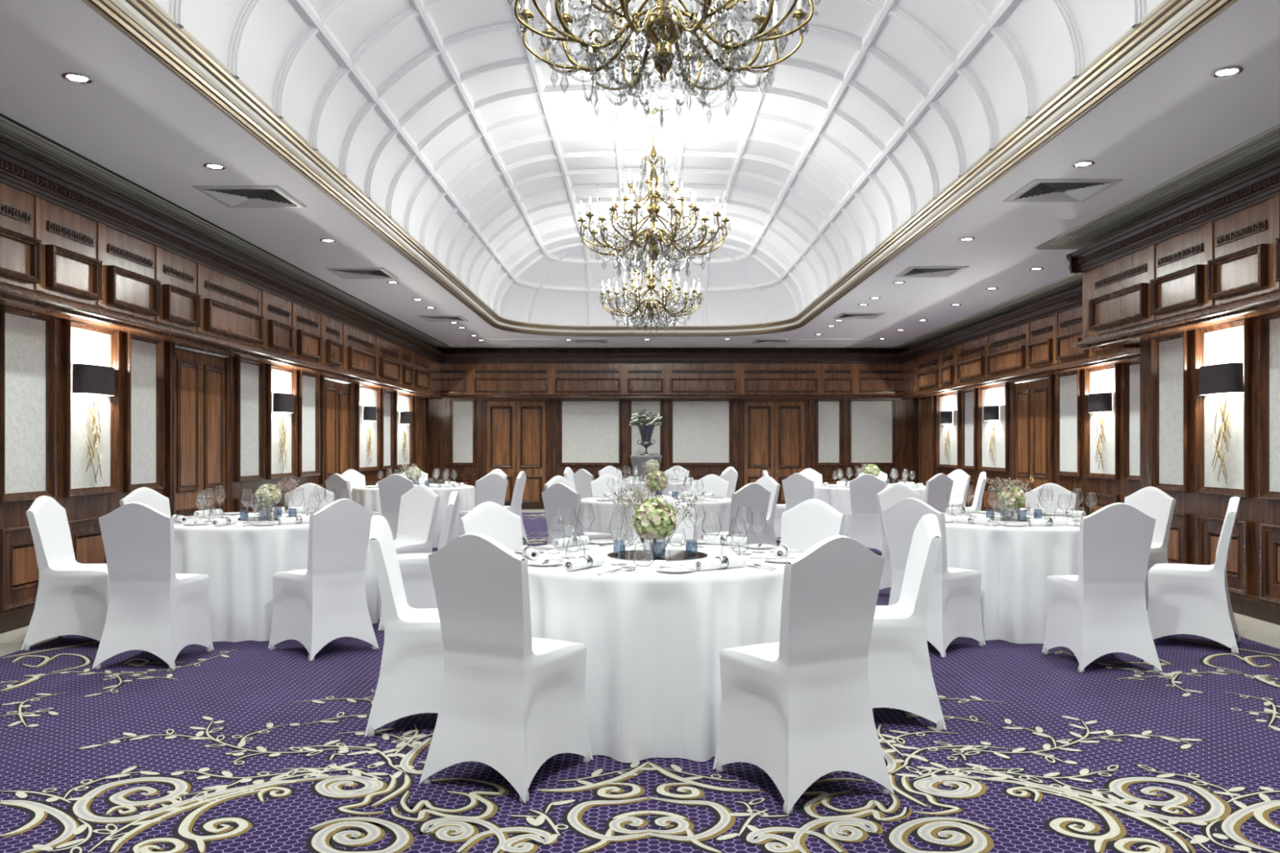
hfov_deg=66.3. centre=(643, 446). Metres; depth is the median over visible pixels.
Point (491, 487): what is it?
banquet chair
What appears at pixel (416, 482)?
roll
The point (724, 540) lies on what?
roll
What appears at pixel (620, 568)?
table knife
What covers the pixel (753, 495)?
banquet chair
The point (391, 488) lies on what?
banquet chair
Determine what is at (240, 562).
banquet table
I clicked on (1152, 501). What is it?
banquet chair
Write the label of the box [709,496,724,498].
plate
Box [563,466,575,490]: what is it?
banquet chair
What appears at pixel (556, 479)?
banquet chair
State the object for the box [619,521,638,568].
wine glass
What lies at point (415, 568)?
banquet chair
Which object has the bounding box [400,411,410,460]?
wall sconce
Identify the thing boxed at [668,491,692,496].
roll
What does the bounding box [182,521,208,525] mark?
plate
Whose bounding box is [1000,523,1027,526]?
plate
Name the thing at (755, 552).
wine glass
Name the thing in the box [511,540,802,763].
banquet table
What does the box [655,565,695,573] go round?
plate
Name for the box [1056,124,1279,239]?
trim
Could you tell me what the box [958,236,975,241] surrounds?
recessed light
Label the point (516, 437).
door
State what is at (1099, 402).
wall sconce
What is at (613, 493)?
roll
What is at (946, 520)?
plate
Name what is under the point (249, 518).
mirror plate
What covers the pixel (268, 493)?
hydrangea
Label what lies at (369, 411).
wall sconce
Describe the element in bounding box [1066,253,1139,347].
wall
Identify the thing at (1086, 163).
recessed light
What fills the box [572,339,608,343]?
ceiling vent
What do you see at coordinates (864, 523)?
banquet chair
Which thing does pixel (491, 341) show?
ceiling vent
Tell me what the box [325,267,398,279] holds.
ceiling vent
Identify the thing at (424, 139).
ceiling
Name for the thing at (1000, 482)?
sprig
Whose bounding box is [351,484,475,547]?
banquet table
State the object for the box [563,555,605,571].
roll
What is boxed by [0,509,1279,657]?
floor
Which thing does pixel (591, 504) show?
wine glass
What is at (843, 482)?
roll
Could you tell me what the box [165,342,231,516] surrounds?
door
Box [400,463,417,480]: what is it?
sprig
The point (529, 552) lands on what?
roll
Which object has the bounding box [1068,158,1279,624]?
wall
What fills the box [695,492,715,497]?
roll
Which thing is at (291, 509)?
roll
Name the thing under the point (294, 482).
sprig
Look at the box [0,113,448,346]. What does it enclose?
trim
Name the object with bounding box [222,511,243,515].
plate
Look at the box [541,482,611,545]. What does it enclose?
banquet chair
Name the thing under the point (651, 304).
chandelier
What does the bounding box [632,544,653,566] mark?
water tumbler
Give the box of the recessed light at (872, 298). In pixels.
[869,297,880,299]
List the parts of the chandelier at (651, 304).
arm, arm, arm, arm, arm, arm, arm, arm, arm, arm, arm, arm, stem, arm, arm, arm, arm, arm, arm, arm, arm, arm, arm, arm, arm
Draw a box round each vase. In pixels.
[262,502,276,518]
[643,537,665,555]
[1004,508,1020,519]
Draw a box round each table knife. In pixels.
[596,568,622,574]
[746,564,773,570]
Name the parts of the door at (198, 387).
handle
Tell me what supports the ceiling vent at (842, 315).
in the ceiling
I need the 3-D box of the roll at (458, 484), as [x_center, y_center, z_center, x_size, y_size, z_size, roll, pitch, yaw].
[-2.450,0.501,12.954,0.058,0.055,0.253,0,0,18]
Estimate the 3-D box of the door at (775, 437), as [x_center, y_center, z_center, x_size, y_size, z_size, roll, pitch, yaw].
[2.710,0.198,20.154,1.480,2.495,0.091,0,0,0]
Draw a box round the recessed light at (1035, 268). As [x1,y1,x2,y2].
[1029,266,1043,270]
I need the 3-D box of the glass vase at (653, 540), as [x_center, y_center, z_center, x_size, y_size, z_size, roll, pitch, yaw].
[0.055,0.466,4.770,0.110,0.118,0.110,0,0,0]
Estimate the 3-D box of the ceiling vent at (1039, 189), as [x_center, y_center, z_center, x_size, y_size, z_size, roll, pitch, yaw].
[3.290,-2.011,7.720,0.660,0.018,0.660,0,0,0]
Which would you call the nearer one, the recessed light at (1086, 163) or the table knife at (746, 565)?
the table knife at (746, 565)
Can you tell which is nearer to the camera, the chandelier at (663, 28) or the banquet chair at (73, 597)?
the chandelier at (663, 28)
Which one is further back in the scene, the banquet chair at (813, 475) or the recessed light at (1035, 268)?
the banquet chair at (813, 475)
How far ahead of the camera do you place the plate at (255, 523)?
6.57 m
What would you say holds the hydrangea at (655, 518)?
in the glass vase at (653, 540)
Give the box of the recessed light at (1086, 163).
[1071,160,1094,167]
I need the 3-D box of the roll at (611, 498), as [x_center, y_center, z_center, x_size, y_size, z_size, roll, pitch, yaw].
[-0.214,0.501,9.406,0.253,0.055,0.058,0,0,32]
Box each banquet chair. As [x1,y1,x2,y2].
[21,495,109,651]
[92,502,213,670]
[119,487,170,516]
[267,497,378,662]
[284,483,334,511]
[324,473,380,515]
[341,469,365,492]
[364,515,444,737]
[377,473,413,540]
[377,490,458,631]
[393,484,439,554]
[400,471,427,483]
[418,532,593,804]
[457,473,507,537]
[458,501,523,550]
[486,468,507,479]
[503,471,528,543]
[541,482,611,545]
[544,475,574,545]
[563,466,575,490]
[573,468,594,498]
[589,474,625,497]
[598,465,622,478]
[631,495,694,540]
[664,465,688,479]
[693,474,729,497]
[700,482,770,543]
[712,534,894,815]
[719,468,737,498]
[721,466,737,474]
[754,475,780,546]
[762,470,786,537]
[780,498,845,551]
[782,473,814,511]
[799,468,822,485]
[848,473,885,551]
[858,471,887,483]
[867,513,946,731]
[875,483,920,590]
[882,497,985,657]
[924,473,953,512]
[946,469,970,506]
[948,471,986,511]
[1025,483,1076,514]
[1041,502,1162,672]
[1124,486,1175,603]
[1146,496,1240,653]
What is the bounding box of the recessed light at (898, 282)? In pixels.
[892,280,905,284]
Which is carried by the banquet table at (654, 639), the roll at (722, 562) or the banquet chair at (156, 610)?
the roll at (722, 562)
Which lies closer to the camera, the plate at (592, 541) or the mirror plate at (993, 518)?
the plate at (592, 541)
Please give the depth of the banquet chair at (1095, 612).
5.62 m
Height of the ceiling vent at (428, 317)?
0.018 m
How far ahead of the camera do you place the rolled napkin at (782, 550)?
4.66 m
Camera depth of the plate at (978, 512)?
7.72 m
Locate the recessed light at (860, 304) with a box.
[857,303,868,306]
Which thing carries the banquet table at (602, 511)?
on the patterned carpet
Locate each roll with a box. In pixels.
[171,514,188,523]
[193,508,222,517]
[211,516,238,526]
[272,506,306,513]
[278,515,310,524]
[412,480,423,484]
[429,483,448,488]
[444,480,456,484]
[451,482,464,486]
[520,545,539,559]
[551,535,589,547]
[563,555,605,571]
[603,491,622,497]
[608,496,633,502]
[618,478,630,482]
[624,491,647,496]
[626,476,642,479]
[635,533,682,542]
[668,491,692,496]
[679,478,690,481]
[683,496,705,502]
[694,555,746,570]
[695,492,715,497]
[702,534,748,546]
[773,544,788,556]
[836,480,848,484]
[838,483,849,488]
[898,481,915,485]
[915,483,923,486]
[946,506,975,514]
[955,515,991,524]
[1013,506,1045,514]
[1027,517,1067,525]
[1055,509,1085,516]
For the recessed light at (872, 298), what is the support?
in the ceiling
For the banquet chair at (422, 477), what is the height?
0.966 m
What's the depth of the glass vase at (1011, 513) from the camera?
7.12 m
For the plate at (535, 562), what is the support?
on the banquet table at (654, 639)
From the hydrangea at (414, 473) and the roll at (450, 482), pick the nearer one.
the hydrangea at (414, 473)
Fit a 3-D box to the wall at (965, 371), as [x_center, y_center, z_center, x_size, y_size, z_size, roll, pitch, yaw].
[5.470,-0.328,14.575,0.700,3.425,11.250,0,0,0]
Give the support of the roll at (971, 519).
on the banquet table at (1015, 563)
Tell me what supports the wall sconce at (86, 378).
attached to the wall at (88, 275)
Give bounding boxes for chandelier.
[510,0,817,126]
[576,107,730,282]
[600,217,703,332]
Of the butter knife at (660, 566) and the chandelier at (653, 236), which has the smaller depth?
the butter knife at (660, 566)
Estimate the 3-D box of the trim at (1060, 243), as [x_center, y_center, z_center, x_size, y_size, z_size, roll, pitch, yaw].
[4.490,-2.009,9.700,1.020,0.021,0.500,0,0,0]
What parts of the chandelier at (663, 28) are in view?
arm, lit bulb, arm, arm, arm, arm, arm, arm, arm, arm, arm, arm, arm, arm, arm, stem, arm, arm, arm, arm, arm, arm, arm, arm, arm, arm, arm, arm, arm, lit bulb, arm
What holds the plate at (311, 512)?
on the banquet table at (240, 562)
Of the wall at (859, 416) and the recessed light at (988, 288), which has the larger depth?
the wall at (859, 416)
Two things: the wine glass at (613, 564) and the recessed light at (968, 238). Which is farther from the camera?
the recessed light at (968, 238)
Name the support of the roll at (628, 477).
on the banquet table at (680, 486)
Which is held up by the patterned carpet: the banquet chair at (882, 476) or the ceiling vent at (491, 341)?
the banquet chair at (882, 476)
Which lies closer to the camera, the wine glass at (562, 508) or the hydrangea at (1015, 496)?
the wine glass at (562, 508)
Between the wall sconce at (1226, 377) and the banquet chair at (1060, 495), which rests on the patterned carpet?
the banquet chair at (1060, 495)
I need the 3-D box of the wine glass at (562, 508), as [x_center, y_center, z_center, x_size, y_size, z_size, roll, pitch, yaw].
[-0.353,0.411,4.646,0.090,0.235,0.090,0,0,0]
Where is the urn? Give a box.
[637,425,654,455]
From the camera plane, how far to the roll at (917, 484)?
12.78 m
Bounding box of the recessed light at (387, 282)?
[386,280,399,284]
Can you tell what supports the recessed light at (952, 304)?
in the ceiling
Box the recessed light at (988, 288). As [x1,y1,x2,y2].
[985,287,998,289]
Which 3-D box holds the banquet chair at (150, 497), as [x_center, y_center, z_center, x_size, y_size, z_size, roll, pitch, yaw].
[-3.712,0.801,7.617,0.534,0.966,0.473,0,0,23]
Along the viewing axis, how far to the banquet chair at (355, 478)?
13.81 m
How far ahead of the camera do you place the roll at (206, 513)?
7.41 m
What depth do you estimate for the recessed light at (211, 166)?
7.04 m
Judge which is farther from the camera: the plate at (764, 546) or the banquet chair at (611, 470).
the banquet chair at (611, 470)
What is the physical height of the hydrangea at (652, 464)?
0.278 m
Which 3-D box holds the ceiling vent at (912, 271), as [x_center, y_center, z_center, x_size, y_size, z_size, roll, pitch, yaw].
[3.320,-2.011,11.300,0.660,0.018,0.660,0,0,0]
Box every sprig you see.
[276,477,304,511]
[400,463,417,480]
[610,486,654,543]
[636,469,653,493]
[640,462,647,471]
[653,494,696,547]
[854,463,871,474]
[982,476,1017,511]
[1006,478,1032,514]
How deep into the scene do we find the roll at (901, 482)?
13.30 m
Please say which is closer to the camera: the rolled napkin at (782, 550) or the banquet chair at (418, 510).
the rolled napkin at (782, 550)
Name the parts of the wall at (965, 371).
wood panel, panel frame, frieze panel, frieze panel, panel frame, wallpaper panel, wallpaper panel, panel frame, frieze panel, dado panel, cornice, wallpaper panel, panel frame, dado panel, frieze panel, lip moulding, frieze panel, wallpaper panel, panel frame, frieze panel, dado panel, wallpaper panel, panel frame, dado panel, frieze panel, panel frame, wallpaper panel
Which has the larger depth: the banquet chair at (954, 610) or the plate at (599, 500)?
the plate at (599, 500)
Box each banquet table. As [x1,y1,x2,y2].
[173,511,382,642]
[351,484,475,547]
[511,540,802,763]
[580,495,731,540]
[625,479,695,495]
[814,484,925,548]
[942,512,1082,644]
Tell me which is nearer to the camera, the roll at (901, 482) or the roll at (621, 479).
the roll at (901, 482)
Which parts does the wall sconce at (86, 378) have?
lamp shade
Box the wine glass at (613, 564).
[608,511,628,565]
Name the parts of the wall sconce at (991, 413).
lamp shade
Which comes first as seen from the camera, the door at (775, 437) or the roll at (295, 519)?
the roll at (295, 519)
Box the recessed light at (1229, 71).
[1210,66,1244,78]
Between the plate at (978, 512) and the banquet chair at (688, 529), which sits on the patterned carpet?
the banquet chair at (688, 529)
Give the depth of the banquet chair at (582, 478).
14.12 m
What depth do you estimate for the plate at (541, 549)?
4.90 m
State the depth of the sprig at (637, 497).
4.83 m
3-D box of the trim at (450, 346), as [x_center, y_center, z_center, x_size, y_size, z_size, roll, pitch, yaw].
[0.570,-2.009,19.755,8.920,0.021,0.150,0,0,0]
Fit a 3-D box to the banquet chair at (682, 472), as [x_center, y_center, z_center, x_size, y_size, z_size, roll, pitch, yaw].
[0.504,0.801,16.252,0.473,0.966,0.534,0,0,17]
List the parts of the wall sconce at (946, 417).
lamp shade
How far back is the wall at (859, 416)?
20.17 m
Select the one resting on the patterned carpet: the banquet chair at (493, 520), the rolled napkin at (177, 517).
the banquet chair at (493, 520)
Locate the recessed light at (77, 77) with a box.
[61,71,93,84]
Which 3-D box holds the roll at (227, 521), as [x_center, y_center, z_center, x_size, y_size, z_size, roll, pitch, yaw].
[-2.813,0.501,6.593,0.058,0.055,0.253,0,0,7]
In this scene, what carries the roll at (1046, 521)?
on the banquet table at (1015, 563)
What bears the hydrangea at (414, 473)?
in the glass vase
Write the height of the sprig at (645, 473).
0.252 m
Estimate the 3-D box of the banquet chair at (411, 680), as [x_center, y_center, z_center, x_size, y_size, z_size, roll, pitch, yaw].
[-0.992,0.801,4.581,0.534,0.966,0.473,0,0,-7]
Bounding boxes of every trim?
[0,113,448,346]
[449,346,893,347]
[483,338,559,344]
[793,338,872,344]
[894,273,1082,346]
[1035,237,1100,248]
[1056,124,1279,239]
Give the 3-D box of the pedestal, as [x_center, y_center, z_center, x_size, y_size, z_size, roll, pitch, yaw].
[0.060,0.723,19.350,0.651,1.103,0.651,0,0,0]
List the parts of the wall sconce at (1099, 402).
lamp shade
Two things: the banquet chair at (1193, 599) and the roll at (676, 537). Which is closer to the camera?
the roll at (676, 537)
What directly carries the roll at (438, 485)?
on the banquet table at (368, 498)
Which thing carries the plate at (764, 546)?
on the banquet table at (654, 639)
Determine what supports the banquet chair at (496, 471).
on the patterned carpet
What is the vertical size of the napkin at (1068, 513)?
0.055 m
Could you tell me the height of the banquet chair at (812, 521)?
0.966 m
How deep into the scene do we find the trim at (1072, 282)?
14.21 m
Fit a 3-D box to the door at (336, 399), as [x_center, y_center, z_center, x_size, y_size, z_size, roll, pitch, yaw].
[-4.425,0.198,14.250,0.091,2.495,1.440,0,0,0]
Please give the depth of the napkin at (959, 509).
7.69 m
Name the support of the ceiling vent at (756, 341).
in the ceiling
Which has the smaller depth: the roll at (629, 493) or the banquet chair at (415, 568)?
the banquet chair at (415, 568)
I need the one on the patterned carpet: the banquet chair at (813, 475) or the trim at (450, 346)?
the banquet chair at (813, 475)
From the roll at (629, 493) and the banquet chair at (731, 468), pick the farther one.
the banquet chair at (731, 468)
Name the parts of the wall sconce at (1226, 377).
lamp shade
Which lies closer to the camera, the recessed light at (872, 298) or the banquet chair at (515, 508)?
the banquet chair at (515, 508)
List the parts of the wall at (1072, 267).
cornice, lip moulding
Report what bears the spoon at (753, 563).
on the banquet table at (654, 639)
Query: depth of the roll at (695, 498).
9.38 m
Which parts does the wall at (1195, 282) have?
frieze panel, panel frame, wallpaper panel, cornice, lip moulding, frieze panel, dado panel, panel frame, dado panel, wallpaper panel, frieze panel, panel frame, dado panel, wallpaper panel, frieze panel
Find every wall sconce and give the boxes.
[71,363,115,483]
[272,392,293,471]
[363,405,376,464]
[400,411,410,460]
[940,410,952,462]
[983,404,999,465]
[1088,391,1112,471]
[1198,362,1244,484]
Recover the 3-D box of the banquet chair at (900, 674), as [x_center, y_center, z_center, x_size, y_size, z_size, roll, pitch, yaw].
[1.121,0.801,4.671,0.534,0.966,0.474,0,0,5]
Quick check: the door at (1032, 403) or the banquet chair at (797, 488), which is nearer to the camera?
the banquet chair at (797, 488)
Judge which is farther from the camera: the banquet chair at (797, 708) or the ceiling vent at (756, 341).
the ceiling vent at (756, 341)
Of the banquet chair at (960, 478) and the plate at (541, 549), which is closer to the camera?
the plate at (541, 549)
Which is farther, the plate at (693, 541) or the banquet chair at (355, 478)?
the banquet chair at (355, 478)
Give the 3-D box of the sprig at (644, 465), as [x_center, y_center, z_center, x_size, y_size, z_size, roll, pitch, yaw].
[0.071,0.351,15.141,0.206,0.256,0.246,0,0,24]
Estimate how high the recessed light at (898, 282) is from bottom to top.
0.012 m
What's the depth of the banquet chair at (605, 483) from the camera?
11.28 m
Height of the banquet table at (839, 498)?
0.751 m
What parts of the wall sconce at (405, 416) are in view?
lamp shade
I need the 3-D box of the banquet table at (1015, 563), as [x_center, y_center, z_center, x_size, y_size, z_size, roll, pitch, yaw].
[2.685,0.905,7.147,1.618,0.751,1.598,0,0,45]
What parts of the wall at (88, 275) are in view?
dado panel, frieze panel, wallpaper panel, panel frame, frieze panel, dado panel, wallpaper panel, panel frame, frieze panel, wallpaper panel, panel frame, frieze panel, lip moulding, cornice, frieze panel, wallpaper panel, dado panel, panel frame, dado panel, wallpaper panel, panel frame, frieze panel, wallpaper panel, panel frame, frieze panel, frieze panel, frieze panel, wallpaper panel, panel frame, dado panel, wallpaper panel, panel frame, frieze panel, panel frame, wallpaper panel, frieze panel, wood panel, panel frame, frieze panel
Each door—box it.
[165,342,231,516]
[319,375,353,489]
[480,400,551,502]
[738,400,810,502]
[1010,374,1054,507]
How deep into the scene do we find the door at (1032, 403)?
14.12 m
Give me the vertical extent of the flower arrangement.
0.362 m
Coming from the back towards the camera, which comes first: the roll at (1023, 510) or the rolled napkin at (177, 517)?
the roll at (1023, 510)
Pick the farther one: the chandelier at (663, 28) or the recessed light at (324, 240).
the recessed light at (324, 240)
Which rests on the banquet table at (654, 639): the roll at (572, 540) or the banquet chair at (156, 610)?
the roll at (572, 540)
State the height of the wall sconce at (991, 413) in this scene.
0.952 m
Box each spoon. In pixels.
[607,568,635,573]
[753,563,776,568]
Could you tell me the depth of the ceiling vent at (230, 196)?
7.86 m
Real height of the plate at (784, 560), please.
0.014 m
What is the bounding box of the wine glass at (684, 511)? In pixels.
[682,511,696,545]
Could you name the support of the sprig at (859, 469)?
in the glass vase
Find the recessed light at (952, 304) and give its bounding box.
[950,303,961,306]
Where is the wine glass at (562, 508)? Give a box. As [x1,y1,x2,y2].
[559,508,577,559]
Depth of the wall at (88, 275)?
8.19 m
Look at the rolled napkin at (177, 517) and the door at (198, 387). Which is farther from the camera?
the door at (198, 387)
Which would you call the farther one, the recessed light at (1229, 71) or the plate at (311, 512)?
the plate at (311, 512)
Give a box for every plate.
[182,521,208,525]
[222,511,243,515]
[238,515,293,521]
[251,522,277,525]
[306,510,319,513]
[511,547,546,553]
[527,560,564,566]
[589,539,617,544]
[595,498,608,501]
[607,549,707,561]
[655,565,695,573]
[683,539,706,544]
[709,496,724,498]
[743,543,776,549]
[763,556,794,563]
[945,519,955,522]
[975,511,995,513]
[983,516,1043,522]
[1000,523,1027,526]
[1046,512,1062,515]
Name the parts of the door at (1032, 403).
handle, handle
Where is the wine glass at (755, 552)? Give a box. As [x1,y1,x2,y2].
[750,511,766,553]
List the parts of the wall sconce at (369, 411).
lamp shade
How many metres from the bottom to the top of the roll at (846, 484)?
0.055 m
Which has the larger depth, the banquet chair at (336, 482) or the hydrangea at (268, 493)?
the banquet chair at (336, 482)
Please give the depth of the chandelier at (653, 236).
9.82 m
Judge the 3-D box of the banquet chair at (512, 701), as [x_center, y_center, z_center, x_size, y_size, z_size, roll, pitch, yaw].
[-0.521,0.801,3.852,0.473,0.966,0.534,0,0,26]
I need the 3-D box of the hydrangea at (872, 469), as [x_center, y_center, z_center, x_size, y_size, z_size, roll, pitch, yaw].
[3.046,0.359,13.052,0.211,0.267,0.220,0,0,33]
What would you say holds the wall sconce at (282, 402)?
attached to the wall at (88, 275)
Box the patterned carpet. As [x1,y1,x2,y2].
[0,512,1279,852]
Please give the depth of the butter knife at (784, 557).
4.49 m
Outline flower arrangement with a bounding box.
[628,409,663,426]
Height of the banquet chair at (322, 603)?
0.966 m
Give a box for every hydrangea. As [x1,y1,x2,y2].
[255,483,282,515]
[405,466,422,480]
[631,497,677,554]
[644,468,668,494]
[645,458,659,471]
[862,463,879,476]
[997,485,1026,519]
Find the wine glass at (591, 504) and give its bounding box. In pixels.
[577,503,595,550]
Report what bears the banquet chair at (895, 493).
on the patterned carpet
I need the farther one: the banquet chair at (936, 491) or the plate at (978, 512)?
the banquet chair at (936, 491)
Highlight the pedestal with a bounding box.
[630,455,662,478]
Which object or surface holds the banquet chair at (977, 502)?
on the patterned carpet
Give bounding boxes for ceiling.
[0,0,1279,348]
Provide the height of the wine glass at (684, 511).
0.205 m
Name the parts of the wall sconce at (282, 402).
lamp shade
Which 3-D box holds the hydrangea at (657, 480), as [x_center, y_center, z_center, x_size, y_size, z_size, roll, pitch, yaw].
[0.138,0.371,9.893,0.242,0.302,0.242,0,0,21]
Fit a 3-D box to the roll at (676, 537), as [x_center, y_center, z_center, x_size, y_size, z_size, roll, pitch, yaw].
[0.087,0.501,5.390,0.253,0.055,0.058,0,0,-4]
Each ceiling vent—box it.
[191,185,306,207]
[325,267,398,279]
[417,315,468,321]
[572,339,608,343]
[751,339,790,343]
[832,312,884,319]
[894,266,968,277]
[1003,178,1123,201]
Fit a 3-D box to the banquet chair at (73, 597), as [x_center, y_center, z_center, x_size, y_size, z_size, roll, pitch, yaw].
[-3.662,0.801,6.407,0.534,0.966,0.473,0,0,-6]
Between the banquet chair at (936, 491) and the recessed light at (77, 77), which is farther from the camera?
the banquet chair at (936, 491)
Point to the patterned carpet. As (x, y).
(246, 746)
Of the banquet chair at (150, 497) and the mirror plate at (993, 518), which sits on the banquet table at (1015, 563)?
the mirror plate at (993, 518)
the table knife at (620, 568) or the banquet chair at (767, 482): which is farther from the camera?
the banquet chair at (767, 482)
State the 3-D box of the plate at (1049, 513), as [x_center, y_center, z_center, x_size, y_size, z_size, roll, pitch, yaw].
[3.190,0.522,7.538,0.170,0.014,0.170,0,0,0]
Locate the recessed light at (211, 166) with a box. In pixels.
[203,162,226,169]
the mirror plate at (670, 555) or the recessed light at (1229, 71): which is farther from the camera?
the recessed light at (1229, 71)
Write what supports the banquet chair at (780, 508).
on the patterned carpet
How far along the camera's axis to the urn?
19.25 m
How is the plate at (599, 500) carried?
on the banquet table at (602, 511)
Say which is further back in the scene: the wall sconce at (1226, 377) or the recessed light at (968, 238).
the recessed light at (968, 238)
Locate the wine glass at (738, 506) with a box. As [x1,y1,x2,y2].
[734,506,753,555]
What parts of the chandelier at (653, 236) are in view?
arm, arm, arm, arm, arm, arm, arm, arm, arm, arm, arm, arm, arm, arm, arm, arm, arm, stem, crown, chain, arm, arm, arm, arm, arm, arm, arm, arm, arm, arm, arm, arm, arm, arm, arm, arm, arm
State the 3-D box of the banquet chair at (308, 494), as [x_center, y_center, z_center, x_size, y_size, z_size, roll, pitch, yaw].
[-2.887,0.801,8.342,0.474,0.966,0.534,0,0,-7]
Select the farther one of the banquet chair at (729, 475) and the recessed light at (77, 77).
the banquet chair at (729, 475)
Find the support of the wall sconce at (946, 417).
attached to the wall at (965, 371)
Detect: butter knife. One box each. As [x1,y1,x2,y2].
[659,566,692,569]
[766,557,795,559]
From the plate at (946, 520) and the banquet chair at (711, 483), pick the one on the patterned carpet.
the banquet chair at (711, 483)
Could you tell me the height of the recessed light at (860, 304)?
0.012 m
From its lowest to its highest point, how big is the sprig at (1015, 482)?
0.269 m
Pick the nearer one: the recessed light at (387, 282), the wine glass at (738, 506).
the wine glass at (738, 506)
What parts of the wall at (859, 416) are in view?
frieze panel, wallpaper panel, panel frame, dado panel, frieze panel, dado panel, frieze panel, wallpaper panel, panel frame, panel frame, frieze panel, wallpaper panel, lip moulding, cornice, wallpaper panel, panel frame, frieze panel, dado panel, frieze panel, wallpaper panel, panel frame, dado panel, frieze panel, dado panel, wallpaper panel, panel frame, frieze panel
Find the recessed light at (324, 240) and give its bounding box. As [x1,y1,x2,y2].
[320,238,336,242]
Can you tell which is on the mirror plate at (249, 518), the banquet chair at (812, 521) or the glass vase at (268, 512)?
the glass vase at (268, 512)
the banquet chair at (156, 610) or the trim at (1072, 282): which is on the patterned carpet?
the banquet chair at (156, 610)
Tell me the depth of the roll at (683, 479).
14.69 m
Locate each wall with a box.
[0,142,445,633]
[426,348,917,509]
[897,285,1139,515]
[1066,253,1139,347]
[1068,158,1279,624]

